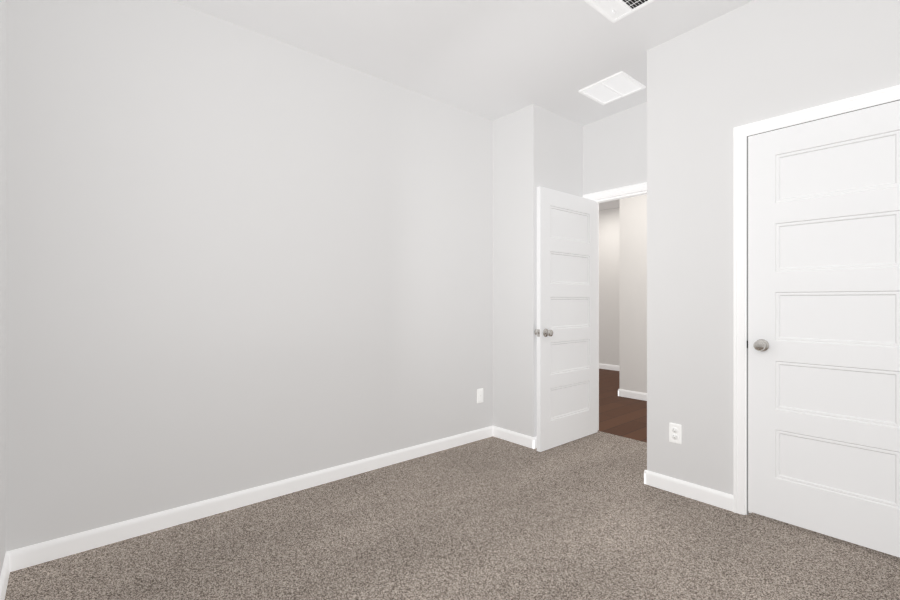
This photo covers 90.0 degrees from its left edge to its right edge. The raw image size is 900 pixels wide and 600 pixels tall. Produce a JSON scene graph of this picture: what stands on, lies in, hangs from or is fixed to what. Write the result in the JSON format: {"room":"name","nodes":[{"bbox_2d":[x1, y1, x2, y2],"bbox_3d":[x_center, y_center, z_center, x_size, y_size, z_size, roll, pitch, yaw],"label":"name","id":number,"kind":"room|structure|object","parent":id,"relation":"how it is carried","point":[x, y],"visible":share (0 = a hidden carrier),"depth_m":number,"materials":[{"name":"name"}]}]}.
{"room":"empty bedroom","nodes":[
{"label":"empty bedroom","id":0,"kind":"room"},
{"bbox_2d":[0,0,5,575],"bbox_3d":[-0.782,-0.296,0.534,0.120,2.913,3.570,0,0,-41],"label":"wall","id":1,"kind":"structure","parent":0,"point":[2,279],"depth_m":1.82,"materials":[{"name":"white paint"}]},
{"bbox_2d":[0,552,9,599],"bbox_3d":[-0.771,1.117,0.623,0.013,0.086,3.450,0,0,-41],"label":"baseboard","id":2,"kind":"structure","parent":1,"relation":"attached to","point":[5,573],"depth_m":1.79,"materials":[{"name":"white wood"}]},
{"bbox_2d":[6,0,492,551],"bbox_3d":[-0.850,-0.296,2.909,3.115,2.913,0.120,0,0,-41],"label":"wall","id":3,"kind":"structure","parent":0,"point":[238,258],"depth_m":2.46,"materials":[{"name":"white paint"}]},
{"bbox_2d":[7,426,492,571],"bbox_3d":[-0.761,1.117,2.898,2.995,0.086,0.013,0,0,-41],"label":"baseboard","id":4,"kind":"structure","parent":3,"relation":"attached to","point":[36,554],"depth_m":2.44,"materials":[{"name":"white wood"}]},
{"bbox_2d":[477,388,482,402],"bbox_3d":[0.255,0.795,3.775,0.070,0.115,0.009,0,0,-41],"label":"outlet","id":5,"kind":"object","parent":3,"relation":"attached to","point":[479,395],"visible":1,"depth_m":3.77,"materials":[{"name":"white plastic"}]},
{"bbox_2d":[5,431,899,599],"bbox_3d":[0.623,1.210,1.822,3.930,0.100,3.690,0,0,-41],"label":"floor","id":6,"kind":"structure","parent":0,"point":[592,517],"depth_m":2.12,"materials":[{"name":"grey carpet"}]},
{"bbox_2d":[172,0,753,210],"bbox_3d":[0.953,-1.796,4.117,7.425,0.485,7.240,0,0,-41],"label":"ceiling","id":7,"kind":"structure","parent":0,"point":[492,60],"depth_m":2.71,"materials":[{"name":"white paint"}]},
{"bbox_2d":[579,71,645,104],"bbox_3d":[1.200,-1.569,3.334,0.343,0.024,0.343,0,0,-41],"label":"ceiling vent","id":8,"kind":"object","parent":7,"relation":"in","point":[616,86],"visible":1,"depth_m":3.32,"materials":[{"name":"white metal"}]},
{"bbox_2d":[584,0,654,22],"bbox_3d":[0.916,-1.589,2.351,0.306,0.032,0.306,0,0,-41],"label":"ceiling vent","id":9,"kind":"object","parent":7,"relation":"in","point":[613,11],"visible":1,"depth_m":2.43,"materials":[{"name":"white metal"}]},
{"bbox_2d":[493,104,582,436],"bbox_3d":[0.793,-0.296,4.031,0.840,2.913,0.562,0,0,-41],"label":"wall","id":10,"kind":"structure","parent":0,"point":[535,146],"depth_m":3.70,"materials":[{"name":"white paint"}]},
{"bbox_2d":[493,426,534,448],"bbox_3d":[0.513,1.117,3.703,0.013,0.086,0.455,0,0,-41],"label":"baseboard","id":11,"kind":"structure","parent":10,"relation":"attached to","point":[514,437],"depth_m":3.69,"materials":[{"name":"white wood"}]},
{"bbox_2d":[532,436,536,448],"bbox_3d":[0.919,1.117,3.760,0.703,0.086,0.013,0,0,-41],"label":"baseboard","id":12,"kind":"structure","parent":10,"relation":"attached to","point":[535,442],"depth_m":3.54,"materials":[{"name":"white wood"}]},
{"bbox_2d":[599,208,618,365],"bbox_3d":[3.722,-0.296,6.499,0.120,2.913,7.000,0,0,-41],"label":"wall","id":13,"kind":"structure","parent":0,"point":[609,286],"depth_m":7.60,"materials":[{"name":"white paint"}]},
{"bbox_2d":[599,363,618,370],"bbox_3d":[3.672,1.117,6.456,0.013,0.086,7.000,0,0,-41],"label":"baseboard","id":14,"kind":"structure","parent":13,"relation":"attached to","point":[609,367],"depth_m":7.60,"materials":[{"name":"white wood"}]},
{"bbox_2d":[583,102,646,194],"bbox_3d":[1.573,-0.296,3.653,0.150,2.913,1.028,0,0,-41],"label":"wall","id":15,"kind":"structure","parent":0,"point":[614,151],"depth_m":3.75,"materials":[{"name":"white paint"}]},
{"bbox_2d":[534,186,596,451],"bbox_3d":[0.981,0.139,3.705,0.820,2.027,0.158,0,0,-41],"label":"entry door","id":16,"kind":"structure","parent":15,"relation":"in","point":[565,331],"depth_m":3.66,"materials":[{"name":"white wood"}]},
{"bbox_2d":[583,182,646,430],"bbox_3d":[1.537,0.112,3.681,0.169,2.096,0.923,0,0,-41],"label":"door frame","id":17,"kind":"structure","parent":15,"relation":"attached to","point":[640,189],"depth_m":3.89,"materials":[{"name":"white wood"}]},
{"bbox_2d":[598,369,646,442],"bbox_3d":[2.443,1.212,5.399,3.495,0.096,7.240,0,0,-41],"label":"floor","id":18,"kind":"structure","parent":0,"point":[626,417],"depth_m":4.74,"materials":[{"name":"brown wood"}]},
{"bbox_2d":[619,194,646,392],"bbox_3d":[3.369,-0.296,4.095,0.150,2.913,3.815,0,0,-41],"label":"wall","id":19,"kind":"structure","parent":0,"point":[632,293],"depth_m":5.36,"materials":[{"name":"white paint"}]},
{"bbox_2d":[619,389,646,400],"bbox_3d":[3.303,1.117,4.047,0.013,0.086,3.828,0,0,-41],"label":"baseboard","id":20,"kind":"structure","parent":19,"relation":"attached to","point":[633,394],"depth_m":5.34,"materials":[{"name":"white wood"}]},
{"bbox_2d":[647,0,899,494],"bbox_3d":[1.980,-0.296,2.099,0.120,2.913,2.100,0,0,-41],"label":"wall","id":21,"kind":"structure","parent":0,"point":[712,84],"depth_m":2.58,"materials":[{"name":"white paint"}]},
{"bbox_2d":[669,423,680,443],"bbox_3d":[1.361,0.800,2.720,0.008,0.115,0.070,0,0,-41],"label":"outlet","id":22,"kind":"object","parent":21,"relation":"attached to","point":[674,433],"visible":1,"depth_m":2.72,"materials":[{"name":"white plastic"}]},
{"bbox_2d":[644,470,732,511],"bbox_3d":[1.401,1.117,2.670,0.013,0.086,0.504,0,0,-41],"label":"baseboard","id":23,"kind":"structure","parent":21,"relation":"attached to","point":[723,500],"depth_m":2.65,"materials":[{"name":"white wood"}]},
{"bbox_2d":[733,85,899,514],"bbox_3d":[1.880,0.104,2.200,0.139,2.112,0.834,0,0,-41],"label":"trim","id":24,"kind":"structure","parent":21,"relation":"attached to","point":[742,134],"depth_m":2.44,"materials":[{"name":"white wood"}]},
{"bbox_2d":[748,100,899,556],"bbox_3d":[1.860,0.124,2.180,0.158,2.028,0.730,0,0,-41],"label":"closet door","id":25,"kind":"structure","parent":21,"relation":"in","point":[824,326],"depth_m":2.19,"materials":[{"name":"white wood"}]}
]}

